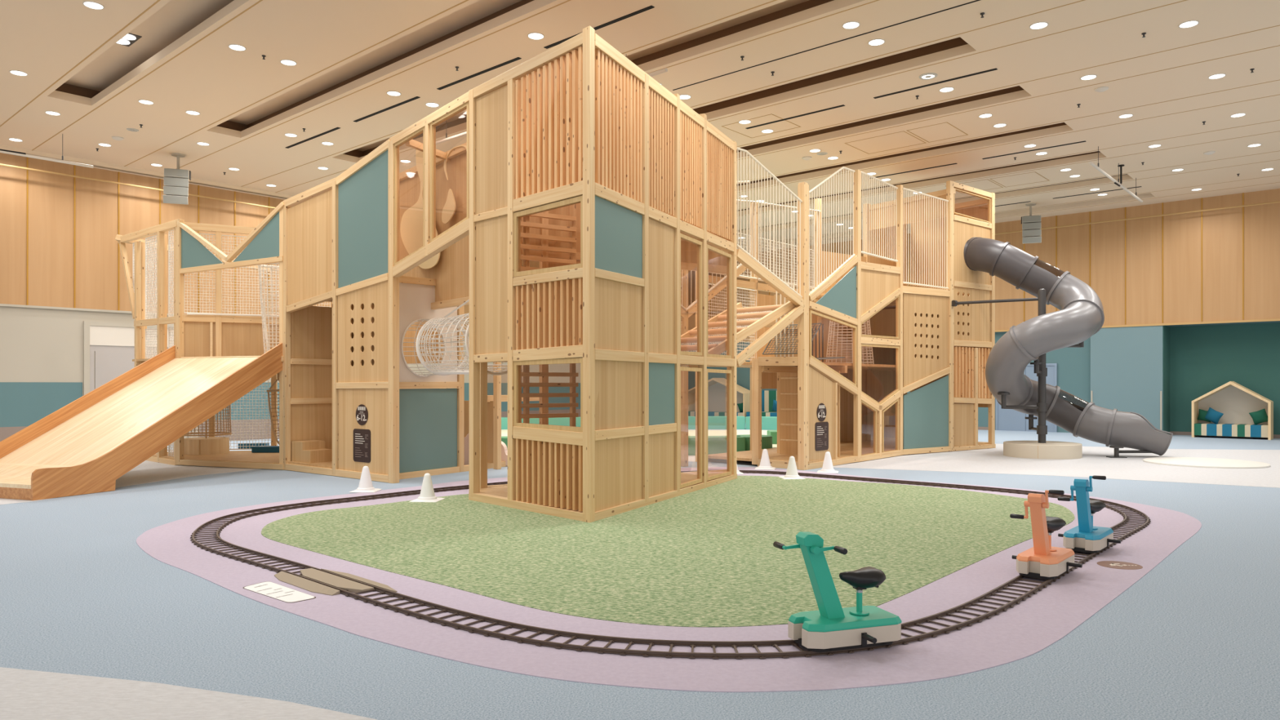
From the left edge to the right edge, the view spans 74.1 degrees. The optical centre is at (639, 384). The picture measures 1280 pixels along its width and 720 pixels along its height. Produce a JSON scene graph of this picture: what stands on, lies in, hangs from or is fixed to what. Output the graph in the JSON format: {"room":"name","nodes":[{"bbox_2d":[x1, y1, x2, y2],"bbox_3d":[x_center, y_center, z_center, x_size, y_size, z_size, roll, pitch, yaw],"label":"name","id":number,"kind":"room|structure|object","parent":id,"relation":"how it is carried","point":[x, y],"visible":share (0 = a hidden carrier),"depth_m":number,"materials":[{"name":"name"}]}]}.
{"room":"indoor playground","nodes":[
{"label":"indoor playground","id":0,"kind":"room"},
{"bbox_2d":[0,152,580,441],"bbox_3d":[-9.846,-1.890,23.616,0.202,6.780,36.500,0,0,41],"label":"wall","id":1,"kind":"structure","parent":0,"point":[61,266],"depth_m":19.76,"materials":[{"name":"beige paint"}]},
{"bbox_2d":[83,320,192,444],"bbox_3d":[-12.241,0.010,20.775,0.050,2.980,2.430,0,0,41],"label":"door","id":2,"kind":"structure","parent":1,"relation":"in","point":[108,348],"depth_m":20.22,"materials":[{"name":"beige paint"}]},
{"bbox_2d":[0,163,275,208],"bbox_3d":[-15.153,-4.770,16.964,0.054,0.044,19.500,0,0,41],"label":"conduit pipe","id":3,"kind":"object","parent":1,"relation":"attached to","point":[1,164],"visible":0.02,"depth_m":20.10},
{"bbox_2d":[0,144,293,199],"bbox_3d":[-10.129,-5.170,23.066,0.204,0.120,35.300,0,0,41],"label":"trim","id":4,"kind":"structure","parent":1,"relation":"attached to","point":[99,165],"depth_m":20.69,"materials":[{"name":"beige paint"}]},
{"bbox_2d":[0,0,1279,253],"bbox_3d":[1.517,-5.428,13.572,30.631,0.404,36.400,0,0,41],"label":"ceiling","id":5,"kind":"structure","parent":0,"point":[348,54],"depth_m":14.86,"materials":[{"name":"beige paint"}]},
{"bbox_2d":[8,70,27,75],"bbox_3d":[-10.441,-5.226,14.238,0.256,0.008,0.256,0,0,41],"label":"recessed light","id":6,"kind":"object","parent":5,"relation":"in","point":[18,73],"visible":1,"depth_m":14.23,"materials":[{"name":"white"}]},
{"bbox_2d":[0,133,93,168],"bbox_3d":[-12.591,-4.926,17.110,0.060,0.608,2.700,0,0,41],"label":"bar","id":7,"kind":"object","parent":5,"relation":"hanging from","point":[62,161],"visible":1,"depth_m":17.57,"materials":[{"name":"beige paint"}]},
{"bbox_2d":[44,111,61,115],"bbox_3d":[-11.330,-5.226,16.348,0.256,0.008,0.256,0,0,41],"label":"recessed light","id":8,"kind":"object","parent":5,"relation":"in","point":[51,113],"visible":1,"depth_m":16.33,"materials":[{"name":"white"}]},
{"bbox_2d":[82,0,104,9],"bbox_3d":[-7.541,-5.226,11.691,0.256,0.008,0.256,0,0,41],"label":"recessed light","id":9,"kind":"object","parent":5,"relation":"in","point":[93,5],"visible":1,"depth_m":11.68,"materials":[{"name":"white plastic"}]},
{"bbox_2d":[115,32,142,46],"bbox_3d":[-8.369,-5.612,13.749,0.600,0.036,0.320,0,0,41],"label":"recessed light","id":10,"kind":"object","parent":5,"relation":"in","point":[129,39],"visible":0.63,"depth_m":13.77,"materials":[{"name":"grey metal"}]},
{"bbox_2d":[137,99,154,104],"bbox_3d":[-9.155,-5.226,15.703,0.256,0.008,0.256,0,0,41],"label":"recessed light","id":11,"kind":"object","parent":5,"relation":"in","point":[142,101],"visible":1,"depth_m":15.71,"materials":[{"name":"white"}]},
{"bbox_2d":[163,152,191,204],"bbox_3d":[-10.489,-4.638,19.212,0.520,1.184,0.511,0,0,-19],"label":"speaker","id":12,"kind":"object","parent":5,"relation":"hanging from","point":[175,188],"visible":1,"depth_m":19.05},
{"bbox_2d":[163,195,187,204],"bbox_3d":[-10.412,-4.136,18.991,0.480,0.160,0.010,0,12,-19],"label":"grille","id":13,"kind":"object","parent":12,"relation":"attached to","point":[172,199],"depth_m":18.99,"materials":[{"name":"grey metal"}]},
{"bbox_2d":[163,186,187,195],"bbox_3d":[-10.425,-4.346,19.027,0.480,0.160,0.010,0,6,-19],"label":"grille","id":14,"kind":"object","parent":12,"relation":"attached to","point":[169,190],"depth_m":19.03,"materials":[{"name":"grey metal"}]},
{"bbox_2d":[164,177,187,186],"bbox_3d":[-10.438,-4.555,19.064,0.480,0.160,0.010,0,0,-19],"label":"grille","id":15,"kind":"object","parent":12,"relation":"attached to","point":[168,181],"depth_m":19.06,"materials":[{"name":"grey metal"}]},
{"bbox_2d":[164,168,188,177],"bbox_3d":[-10.445,-4.764,19.084,0.480,0.160,0.010,0,-6,-19],"label":"grille","id":16,"kind":"object","parent":12,"relation":"attached to","point":[168,172],"depth_m":19.08,"materials":[{"name":"grey metal"}]},
{"bbox_2d":[185,110,199,115],"bbox_3d":[-8.614,-5.226,16.319,0.256,0.008,0.256,0,0,41],"label":"recessed light","id":17,"kind":"object","parent":5,"relation":"in","point":[189,112],"visible":1,"depth_m":16.32,"materials":[{"name":"white"}]},
{"bbox_2d":[227,44,246,51],"bbox_3d":[-6.254,-5.226,13.156,0.256,0.008,0.256,0,0,41],"label":"recessed light","id":18,"kind":"object","parent":5,"relation":"in","point":[233,46],"visible":1,"depth_m":13.16,"materials":[{"name":"white"}]},
{"bbox_2d":[280,59,297,66],"bbox_3d":[-5.713,-5.226,13.773,0.256,0.008,0.256,0,0,41],"label":"recessed light","id":19,"kind":"object","parent":5,"relation":"in","point":[286,62],"visible":1,"depth_m":13.76,"materials":[{"name":"white"}]},
{"bbox_2d":[285,127,340,148],"bbox_3d":[-6.977,-5.226,18.009,2.250,0.006,0.070,0,0,41],"label":"ceiling vent","id":20,"kind":"object","parent":5,"relation":"in","point":[336,128],"visible":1,"depth_m":17.95,"materials":[{"name":"black metal"}]},
{"bbox_2d":[353,96,420,122],"bbox_3d":[-4.854,-5.226,16.145,2.200,0.006,0.070,0,0,41],"label":"ceiling vent","id":21,"kind":"object","parent":5,"relation":"in","point":[416,97],"visible":1,"depth_m":16.08,"materials":[{"name":"black metal"}]},
{"bbox_2d":[386,90,401,96],"bbox_3d":[-4.426,-5.226,15.238,0.256,0.008,0.256,0,0,41],"label":"recessed light","id":22,"kind":"object","parent":5,"relation":"in","point":[393,93],"visible":1,"depth_m":15.23,"materials":[{"name":"white"}]},
{"bbox_2d":[425,102,439,106],"bbox_3d":[-3.885,-5.226,15.854,0.256,0.008,0.256,0,0,41],"label":"recessed light","id":23,"kind":"object","parent":5,"relation":"in","point":[429,104],"visible":1,"depth_m":15.85,"materials":[{"name":"white"}]},
{"bbox_2d":[436,57,521,89],"bbox_3d":[-2.750,-5.226,14.298,2.200,0.006,0.070,0,0,41],"label":"ceiling vent","id":24,"kind":"object","parent":5,"relation":"in","point":[517,58],"visible":1,"depth_m":14.22,"materials":[{"name":"black metal"}]},
{"bbox_2d":[527,32,544,39],"bbox_3d":[-1.563,-5.226,12.724,0.256,0.008,0.256,0,0,41],"label":"recessed light","id":25,"kind":"object","parent":5,"relation":"in","point":[535,36],"visible":1,"depth_m":12.73,"materials":[{"name":"white"}]},
{"bbox_2d":[435,67,667,144],"bbox_3d":[-1.996,-4.976,15.005,6.400,0.509,0.140,0,0,41],"label":"bar","id":26,"kind":"object","parent":5,"relation":"hanging from","point":[664,70],"visible":0.19,"depth_m":16.20,"materials":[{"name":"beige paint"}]},
{"bbox_2d":[543,5,654,48],"bbox_3d":[-0.646,-5.226,12.451,2.200,0.006,0.070,0,0,41],"label":"ceiling vent","id":27,"kind":"object","parent":5,"relation":"in","point":[647,8],"visible":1,"depth_m":12.24,"materials":[{"name":"black metal"}]},
{"bbox_2d":[679,94,691,99],"bbox_3d":[0.805,-5.226,15.422,0.256,0.008,0.256,0,0,41],"label":"recessed light","id":28,"kind":"object","parent":5,"relation":"in","point":[682,96],"visible":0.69,"depth_m":15.40,"materials":[{"name":"white"}]},
{"bbox_2d":[738,120,751,124],"bbox_3d":[2.092,-5.226,16.887,0.256,0.008,0.256,0,0,41],"label":"recessed light","id":29,"kind":"object","parent":5,"relation":"in","point":[741,122],"visible":1,"depth_m":16.89,"materials":[{"name":"white"}]},
{"bbox_2d":[746,104,844,128],"bbox_3d":[3.003,-5.226,16.606,2.200,0.006,0.070,0,0,41],"label":"ceiling vent","id":30,"kind":"object","parent":5,"relation":"in","point":[832,108],"visible":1,"depth_m":16.55,"materials":[{"name":"black"}]},
{"bbox_2d":[672,0,980,90],"bbox_3d":[3.405,-5.226,12.593,7.500,0.006,0.024,0,0,41],"label":"ceiling vent","id":31,"kind":"object","parent":5,"relation":"in","point":[976,0],"visible":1,"depth_m":12.94,"materials":[{"name":"black metal"}]},
{"bbox_2d":[842,21,860,29],"bbox_3d":[3.075,-5.226,12.338,0.256,0.008,0.256,0,0,41],"label":"recessed light","id":32,"kind":"object","parent":5,"relation":"in","point":[851,24],"visible":1,"depth_m":12.32,"materials":[{"name":"white"}]},
{"bbox_2d":[867,38,884,45],"bbox_3d":[3.616,-5.226,12.954,0.256,0.008,0.256,0,0,41],"label":"recessed light","id":33,"kind":"object","parent":5,"relation":"in","point":[877,42],"visible":1,"depth_m":12.94,"materials":[{"name":"white"}]},
{"bbox_2d":[870,163,957,178],"bbox_3d":[6.678,-5.226,20.792,2.200,0.006,0.070,0,0,41],"label":"ceiling vent","id":34,"kind":"object","parent":5,"relation":"in","point":[953,163],"visible":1,"depth_m":20.69,"materials":[{"name":"black"}]},
{"bbox_2d":[919,72,937,79],"bbox_3d":[4.893,-5.222,14.383,0.300,0.016,0.300,0,0,0],"label":"ceiling vent","id":35,"kind":"object","parent":5,"relation":"in","point":[927,77],"visible":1,"depth_m":14.35,"materials":[{"name":"grey"}]},
{"bbox_2d":[873,68,997,98],"bbox_3d":[5.099,-5.226,14.765,2.180,0.006,0.070,0,0,41],"label":"ceiling vent","id":36,"kind":"object","parent":5,"relation":"in","point":[993,69],"visible":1,"depth_m":14.70,"materials":[{"name":"black metal"}]},
{"bbox_2d":[938,86,954,92],"bbox_3d":[5.443,-5.226,15.036,0.256,0.008,0.256,0,0,41],"label":"recessed light","id":37,"kind":"object","parent":5,"relation":"in","point":[948,89],"visible":1,"depth_m":15.02,"materials":[{"name":"white"}]},
{"bbox_2d":[978,113,992,118],"bbox_3d":[6.730,-5.226,16.501,0.256,0.008,0.256,0,0,41],"label":"recessed light","id":38,"kind":"object","parent":5,"relation":"in","point":[984,115],"visible":1,"depth_m":16.48,"materials":[{"name":"white"}]},
{"bbox_2d":[992,123,1006,127],"bbox_3d":[7.271,-5.226,17.117,0.256,0.008,0.256,0,0,41],"label":"recessed light","id":39,"kind":"object","parent":5,"relation":"in","point":[999,125],"visible":1,"depth_m":17.10,"materials":[{"name":"white"}]},
{"bbox_2d":[1021,203,1041,243],"bbox_3d":[11.320,-4.638,24.521,0.520,1.184,0.511,0,0,19],"label":"speaker","id":40,"kind":"object","parent":5,"relation":"hanging from","point":[1031,224],"visible":1,"depth_m":24.36},
{"bbox_2d":[1022,229,1040,235],"bbox_3d":[11.255,-4.346,24.336,0.480,0.160,0.010,0,6,19],"label":"grille","id":41,"kind":"object","parent":40,"relation":"attached to","point":[1034,232],"depth_m":24.33,"materials":[{"name":"grey metal"}]},
{"bbox_2d":[1022,222,1040,229],"bbox_3d":[11.268,-4.555,24.373,0.480,0.160,0.010,0,0,19],"label":"grille","id":42,"kind":"object","parent":40,"relation":"attached to","point":[1027,225],"depth_m":24.37,"materials":[{"name":"grey metal"}]},
{"bbox_2d":[1022,215,1040,222],"bbox_3d":[11.275,-4.764,24.393,0.480,0.160,0.010,0,-6,19],"label":"grille","id":43,"kind":"object","parent":40,"relation":"attached to","point":[1029,218],"depth_m":24.38,"materials":[{"name":"grey metal"}]},
{"bbox_2d":[1022,236,1041,243],"bbox_3d":[11.243,-4.136,24.300,0.480,0.160,0.010,0,12,19],"label":"grille","id":44,"kind":"object","parent":40,"relation":"attached to","point":[1025,239],"depth_m":24.30,"materials":[{"name":"grey metal"}]},
{"bbox_2d":[982,140,1086,159],"bbox_3d":[8.774,-5.226,18.951,2.180,0.006,0.070,0,0,41],"label":"ceiling vent","id":45,"kind":"object","parent":5,"relation":"in","point":[1085,140],"visible":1,"depth_m":18.89,"materials":[{"name":"black"}]},
{"bbox_2d":[1029,22,1048,29],"bbox_3d":[5.816,-5.226,12.353,0.256,0.008,0.256,0,0,41],"label":"recessed light","id":46,"kind":"object","parent":5,"relation":"in","point":[1037,25],"visible":1,"depth_m":12.35,"materials":[{"name":"white"}]},
{"bbox_2d":[1080,74,1097,79],"bbox_3d":[7.643,-5.226,14.435,0.256,0.008,0.256,0,0,41],"label":"recessed light","id":47,"kind":"object","parent":5,"relation":"in","point":[1089,77],"visible":1,"depth_m":14.42,"materials":[{"name":"white"}]},
{"bbox_2d":[1053,186,1141,199],"bbox_3d":[12.449,-5.226,23.137,2.180,0.006,0.070,0,0,41],"label":"ceiling vent","id":48,"kind":"object","parent":5,"relation":"in","point":[1139,186],"visible":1,"depth_m":23.16,"materials":[{"name":"black"}]},
{"bbox_2d":[1094,86,1108,92],"bbox_3d":[8.166,-5.202,14.987,0.220,0.055,0.220,0,0,0],"label":"smoke detector","id":49,"kind":"object","parent":5,"relation":"attached to","point":[1100,89],"visible":1,"depth_m":14.94,"materials":[{"name":"beige paint"}]},
{"bbox_2d":[1088,146,1142,202],"bbox_3d":[11.334,-4.956,20.057,0.140,0.549,5.100,0,0,40],"label":"bar","id":50,"kind":"object","parent":5,"relation":"hanging from","point":[1091,163],"visible":1,"depth_m":20.05,"materials":[{"name":"beige paint"}]},
{"bbox_2d":[1118,113,1133,118],"bbox_3d":[9.471,-5.226,16.516,0.256,0.008,0.256,0,0,41],"label":"recessed light","id":51,"kind":"object","parent":5,"relation":"in","point":[1128,115],"visible":1,"depth_m":16.53,"materials":[{"name":"white"}]},
{"bbox_2d":[1177,20,1199,28],"bbox_3d":[7.970,-5.226,12.305,0.256,0.008,0.256,0,0,41],"label":"recessed light","id":52,"kind":"object","parent":5,"relation":"in","point":[1188,24],"visible":1,"depth_m":12.29,"materials":[{"name":"white"}]},
{"bbox_2d":[1208,73,1226,79],"bbox_3d":[9.797,-5.226,14.387,0.256,0.008,0.256,0,0,41],"label":"recessed light","id":53,"kind":"object","parent":5,"relation":"in","point":[1218,75],"visible":1,"depth_m":14.38,"materials":[{"name":"white"}]},
{"bbox_2d":[1230,112,1245,117],"bbox_3d":[11.625,-5.226,16.468,0.256,0.008,0.256,0,0,41],"label":"recessed light","id":54,"kind":"object","parent":5,"relation":"in","point":[1236,115],"visible":1,"depth_m":16.48,"materials":[{"name":"white"}]},
{"bbox_2d":[0,429,1279,719],"bbox_3d":[0.076,1.548,14.572,37.114,0.103,40.001,0,0,41],"label":"floor","id":55,"kind":"structure","parent":0,"point":[1197,637],"depth_m":4.97,"materials":[{"name":"blue carpet"}]},
{"bbox_2d":[0,342,282,500],"bbox_3d":[-8.187,0.384,13.265,2.494,2.225,4.296,0,0,22],"label":"slide","id":56,"kind":"object","parent":55,"relation":"on","point":[83,446],"visible":1,"depth_m":13.24,"materials":[{"name":"brown wood"}]},
{"bbox_2d":[115,201,331,470],"bbox_3d":[-8.400,-0.835,16.356,5.102,4.676,3.250,0,0,0],"label":"tower","id":57,"kind":"object","parent":55,"relation":"on","point":[201,335],"visible":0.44,"depth_m":15.87,"materials":[{"name":"brown wood"}]},
{"bbox_2d":[184,404,231,454],"bbox_3d":[-8.667,0.487,16.927,0.928,1.785,0.928,0,0,-39],"label":"basket","id":58,"kind":"object","parent":57,"relation":"on","point":[206,445],"visible":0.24,"depth_m":16.65,"materials":[{"name":"brown wood"}]},
{"bbox_2d":[238,442,269,448],"bbox_3d":[-8.248,1.319,18.099,0.560,0.119,0.260,0,0,-9],"label":"foam block","id":59,"kind":"object","parent":57,"relation":"on","point":[242,445],"visible":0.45,"depth_m":17.96,"materials":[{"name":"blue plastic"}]},
{"bbox_2d":[251,445,279,452],"bbox_3d":[-7.535,1.319,17.174,0.560,0.119,0.260,0,0,0],"label":"foam block","id":60,"kind":"object","parent":57,"relation":"on","point":[257,448],"visible":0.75,"depth_m":17.05,"materials":[{"name":"blue plastic"}]},
{"bbox_2d":[266,372,279,444],"bbox_3d":[-6.473,0.397,15.332,0.465,1.471,0.277,0,0,20],"label":"net","id":61,"kind":"object","parent":57,"relation":"hanging from","point":[277,374],"visible":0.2,"depth_m":15.27,"materials":[{"name":"brown"}]},
{"bbox_2d":[282,139,539,483],"bbox_3d":[-4.083,-1.106,15.335,3.208,5.222,4.062,0,0,30],"label":"wooden play structure","id":62,"kind":"object","parent":55,"relation":"on","point":[338,235],"visible":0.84,"depth_m":13.76,"materials":[{"name":"brown wood"}]},
{"bbox_2d":[353,428,370,462],"bbox_3d":[-4.379,0.968,13.335,0.470,0.520,0.006,0,0,39],"label":"notice sign","id":63,"kind":"object","parent":62,"relation":"attached to","point":[362,437],"visible":1,"depth_m":13.33,"materials":[{"name":"brown plastic"}]},
{"bbox_2d":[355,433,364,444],"bbox_3d":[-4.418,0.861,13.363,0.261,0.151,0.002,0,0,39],"label":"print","id":64,"kind":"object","parent":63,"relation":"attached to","point":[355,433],"depth_m":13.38},
{"bbox_2d":[355,434,367,457],"bbox_3d":[-4.381,0.971,13.334,0.355,0.359,0.002,0,0,39],"label":"print","id":65,"kind":"object","parent":63,"relation":"attached to","point":[365,434],"depth_m":13.32},
{"bbox_2d":[355,404,368,425],"bbox_3d":[-4.380,0.484,13.335,0.330,0.330,0.007,0,0,39],"label":"sign","id":66,"kind":"object","parent":62,"relation":"attached to","point":[362,414],"visible":1,"depth_m":13.33,"materials":[{"name":"brown plastic"}]},
{"bbox_2d":[357,406,366,420],"bbox_3d":[-4.369,0.463,13.324,0.239,0.212,0.002,0,0,39],"label":"print","id":67,"kind":"object","parent":66,"relation":"attached to","point":[361,408],"depth_m":13.33},
{"bbox_2d":[389,91,469,310],"bbox_3d":[-2.880,-2.605,13.514,2.188,2.760,5.353,0,0,-20],"label":"bridge","id":68,"kind":"object","parent":62,"relation":"attached to","point":[431,197],"visible":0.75,"depth_m":13.29,"materials":[{"name":"brown wood"}]},
{"bbox_2d":[400,299,507,377],"bbox_3d":[-2.773,-0.876,12.731,0.940,1.523,2.916,0,0,-36],"label":"tunnel","id":69,"kind":"object","parent":62,"relation":"attached to","point":[458,370],"visible":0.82,"depth_m":12.83,"materials":[{"name":"white"}]},
{"bbox_2d":[464,433,507,465],"bbox_3d":[-2.943,1.160,15.533,1.140,0.640,0.300,0,0,0],"label":"seat","id":70,"kind":"object","parent":55,"relation":"on","point":[504,447],"visible":0.22,"depth_m":15.38,"materials":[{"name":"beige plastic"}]},
{"bbox_2d":[501,416,777,455],"bbox_3d":[0.583,1.290,23.121,12.602,0.420,10.966,0,0,0],"label":"pool","id":71,"kind":"object","parent":55,"relation":"on","point":[717,439],"visible":0.31,"depth_m":25.34,"materials":[{"name":"teal plastic"}]},
{"bbox_2d":[136,466,1201,692],"bbox_3d":[0.563,1.498,9.825,9.301,0.004,10.206,0,0,41],"label":"flooring","id":72,"kind":"object","parent":55,"relation":"on","point":[1026,628],"visible":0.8,"depth_m":5.41,"materials":[{"name":"pink rubber"}]},
{"bbox_2d":[243,581,315,603],"bbox_3d":[-2.610,1.494,6.095,0.759,0.003,0.228,0,0,41],"label":"notice","id":73,"kind":"object","parent":72,"relation":"on","point":[268,588],"visible":1,"depth_m":6.08,"materials":[{"name":"white"}]},
{"bbox_2d":[253,584,293,597],"bbox_3d":[-2.654,1.493,6.132,0.447,0.001,0.181,0,0,40],"label":"print","id":74,"kind":"object","parent":73,"relation":"on","point":[269,590],"depth_m":6.13,"materials":[{"name":"grey"}]},
{"bbox_2d":[274,568,397,595],"bbox_3d":[-2.301,1.482,6.358,1.171,0.025,0.471,0,0,43],"label":"ramp","id":75,"kind":"object","parent":72,"relation":"on","point":[331,580],"visible":0.98,"depth_m":6.31,"materials":[{"name":"beige wood"}]},
{"bbox_2d":[349,466,382,493],"bbox_3d":[-3.833,1.320,11.840,0.350,0.352,0.350,0,0,0],"label":"traffic cone","id":76,"kind":"object","parent":72,"relation":"on","point":[366,486],"visible":1,"depth_m":11.78,"materials":[{"name":"white plastic"}]},
{"bbox_2d":[261,475,1075,626],"bbox_3d":[0.721,1.496,9.874,6.862,0.008,8.293,0,0,42],"label":"carpet","id":77,"kind":"object","parent":72,"relation":"on","point":[708,557],"visible":0.75,"depth_m":7.86,"materials":[{"name":"green carpet"}]},
{"bbox_2d":[408,473,444,502],"bbox_3d":[-2.732,1.320,10.883,0.350,0.352,0.350,0,0,6],"label":"traffic cone","id":78,"kind":"object","parent":77,"relation":"on","point":[427,494],"visible":1,"depth_m":10.82,"materials":[{"name":"white plastic"}]},
{"bbox_2d":[468,25,737,522],"bbox_3d":[-0.579,-1.182,12.027,2.608,5.392,5.200,0,0,26],"label":"tower","id":79,"kind":"object","parent":77,"relation":"on","point":[584,166],"visible":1,"depth_m":10.23,"materials":[{"name":"brown wood"}]},
{"bbox_2d":[778,456,805,479],"bbox_3d":[2.416,1.320,13.460,0.350,0.352,0.350,0,0,-5],"label":"traffic cone","id":80,"kind":"object","parent":77,"relation":"on","point":[792,471],"visible":1,"depth_m":13.40,"materials":[{"name":"white plastic"}]},
{"bbox_2d":[190,470,1151,658],"bbox_3d":[0.632,1.480,9.768,8.235,0.023,9.279,0,0,42],"label":"railway track","id":81,"kind":"object","parent":72,"relation":"on","point":[980,618],"visible":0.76,"depth_m":5.68,"materials":[{"name":"brown plastic"}]},
{"bbox_2d":[773,531,902,652],"bbox_3d":[1.137,1.153,4.825,0.646,0.636,0.510,0,0,-19],"label":"ride-on toy","id":82,"kind":"object","parent":81,"relation":"on","point":[831,628],"visible":1,"depth_m":4.75,"materials":[{"name":"green plastic"}]},
{"bbox_2d":[1009,489,1082,579],"bbox_3d":[3.175,1.133,6.640,0.510,0.676,0.594,0,0,41],"label":"ride-on toy","id":83,"kind":"object","parent":81,"relation":"on","point":[1042,561],"visible":1,"depth_m":6.48,"materials":[{"name":"orange plastic"}]},
{"bbox_2d":[1057,475,1120,553],"bbox_3d":[4.036,1.133,7.633,0.510,0.676,0.594,0,0,41],"label":"trolley","id":84,"kind":"object","parent":81,"relation":"on","point":[1085,537],"visible":1,"depth_m":7.48,"materials":[{"name":"blue plastic"}]},
{"bbox_2d":[680,146,804,466],"bbox_3d":[1.473,-1.261,14.771,3.853,5.522,2.039,0,0,-45],"label":"bridge","id":85,"kind":"object","parent":72,"relation":"on","point":[794,308],"visible":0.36,"depth_m":14.23,"materials":[{"name":"brown wood"}]},
{"bbox_2d":[755,448,775,470],"bbox_3d":[2.211,1.320,14.956,0.350,0.352,0.350,0,0,12],"label":"traffic cone","id":86,"kind":"object","parent":72,"relation":"on","point":[765,464],"visible":1,"depth_m":14.89,"materials":[{"name":"white plastic"}]},
{"bbox_2d":[817,451,838,473],"bbox_3d":[3.185,1.320,14.368,0.350,0.352,0.350,0,0,15],"label":"traffic cone","id":87,"kind":"object","parent":72,"relation":"on","point":[828,468],"visible":1,"depth_m":14.30,"materials":[{"name":"white plastic"}]},
{"bbox_2d":[1097,560,1142,569],"bbox_3d":[3.960,1.495,6.997,0.330,0.003,0.330,0,0,0],"label":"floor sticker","id":88,"kind":"object","parent":72,"relation":"on","point":[1111,564],"visible":1,"depth_m":6.99,"materials":[{"name":"brown plastic"}]},
{"bbox_2d":[1109,563,1136,566],"bbox_3d":[3.985,1.494,6.997,0.217,0.001,0.116,0,0,9],"label":"print","id":89,"kind":"object","parent":88,"relation":"on","point":[1110,564],"depth_m":6.99,"materials":[{"name":"beige"}]},
{"bbox_2d":[688,377,750,417],"bbox_3d":[3.164,0.625,34.183,3.023,1.750,0.750,0,0,41],"label":"bench","id":90,"kind":"object","parent":55,"relation":"on","point":[717,387],"visible":0.34,"depth_m":34.46,"materials":[{"name":"brown wood"}]},
{"bbox_2d":[746,390,777,416],"bbox_3d":[5.152,0.875,32.505,1.995,1.250,0.850,0,0,41],"label":"bench","id":91,"kind":"object","parent":55,"relation":"on","point":[767,396],"visible":0.21,"depth_m":33.01,"materials":[{"name":"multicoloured fabric"}]},
{"bbox_2d":[771,399,777,412],"bbox_3d":[5.277,0.880,32.495,0.612,0.595,0.212,0,0,43],"label":"cushion","id":92,"kind":"object","parent":91,"relation":"on","point":[775,402],"visible":0.49,"depth_m":32.49,"materials":[{"name":"blue fabric"}]},
{"bbox_2d":[695,166,995,470],"bbox_3d":[5.064,-1.493,18.710,9.037,6.025,2.807,0,0,-43],"label":"play structure","id":93,"kind":"object","parent":55,"relation":"on","point":[867,339],"visible":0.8,"depth_m":17.85,"materials":[{"name":"brown wood"}]},
{"bbox_2d":[817,403,826,421],"bbox_3d":[3.268,0.509,15.231,0.007,0.330,0.330,0,0,42],"label":"sign","id":94,"kind":"object","parent":93,"relation":"attached to","point":[821,410],"visible":1,"depth_m":15.22,"materials":[{"name":"brown plastic"}]},
{"bbox_2d":[815,422,828,450],"bbox_3d":[3.274,0.937,15.237,0.006,0.510,0.460,0,0,42],"label":"notice sign","id":95,"kind":"object","parent":93,"relation":"attached to","point":[821,428],"visible":1,"depth_m":15.22,"materials":[{"name":"brown plastic"}]},
{"bbox_2d":[1003,440,1082,459],"bbox_3d":[8.351,1.359,17.600,1.480,0.277,1.480,0,0,0],"label":"plinth","id":96,"kind":"object","parent":55,"relation":"on","point":[1051,450],"visible":0.98,"depth_m":17.03,"materials":[{"name":"beige wood"}]},
{"bbox_2d":[951,236,1173,457],"bbox_3d":[8.543,-0.949,17.570,4.232,4.898,2.884,0,0,33],"label":"slide","id":97,"kind":"object","parent":55,"relation":"on","point":[1080,316],"visible":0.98,"depth_m":17.53,"materials":[{"name":"grey plastic"}]},
{"bbox_2d":[1142,457,1270,468],"bbox_3d":[10.650,1.478,15.984,2.000,0.037,2.000,0,0,0],"label":"mat","id":98,"kind":"object","parent":55,"relation":"on","point":[1197,462],"visible":1,"depth_m":15.79,"materials":[{"name":"white"}]},
{"bbox_2d":[1191,381,1273,439],"bbox_3d":[16.497,0.710,23.608,1.800,1.580,0.750,0,0,41],"label":"bench","id":99,"kind":"object","parent":55,"relation":"on","point":[1235,401],"visible":1,"depth_m":23.70,"materials":[{"name":"brown wood"}]},
{"bbox_2d":[1197,408,1210,422],"bbox_3d":[16.091,0.900,24.131,0.394,0.386,0.190,0,0,39],"label":"cushion","id":100,"kind":"object","parent":99,"relation":"on","point":[1202,414],"visible":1,"depth_m":24.11,"materials":[{"name":"teal fabric"}]},
{"bbox_2d":[1204,407,1223,423],"bbox_3d":[16.196,0.900,23.933,0.192,0.501,0.515,0,0,-44],"label":"cushion","id":101,"kind":"object","parent":99,"relation":"on","point":[1212,415],"visible":1,"depth_m":23.88,"materials":[{"name":"blue fabric"}]},
{"bbox_2d":[1248,408,1267,424],"bbox_3d":[17.012,0.900,23.256,0.485,0.471,0.194,0,0,39],"label":"cushion","id":102,"kind":"object","parent":99,"relation":"on","point":[1260,416],"visible":0.96,"depth_m":23.20,"materials":[{"name":"teal fabric"}]},
{"bbox_2d":[688,188,1279,435],"bbox_3d":[13.206,-1.865,26.810,30.530,6.730,1.180,0,0,41],"label":"wall","id":103,"kind":"structure","parent":0,"point":[1190,302],"depth_m":24.71,"materials":[{"name":"teal paint"}]},
{"bbox_2d":[995,363,1057,432],"bbox_3d":[12.278,0.425,26.980,1.850,2.150,0.070,0,0,41],"label":"door","id":104,"kind":"structure","parent":103,"relation":"in","point":[1010,420],"depth_m":27.05,"materials":[{"name":"blue paint"}]},
{"bbox_2d":[977,426,1279,438],"bbox_3d":[13.193,1.450,26.719,30.430,0.100,1.006,0,0,41],"label":"baseboard","id":105,"kind":"structure","parent":103,"relation":"attached to","point":[1275,436],"depth_m":24.96,"materials":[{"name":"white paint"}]},
{"bbox_2d":[995,200,1279,235],"bbox_3d":[17.159,-4.820,22.195,18.500,0.044,0.044,0,0,41],"label":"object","id":106,"kind":"object","parent":103,"relation":"attached to","point":[1277,202],"visible":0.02,"depth_m":24.31,"materials":[{"name":"brown"}]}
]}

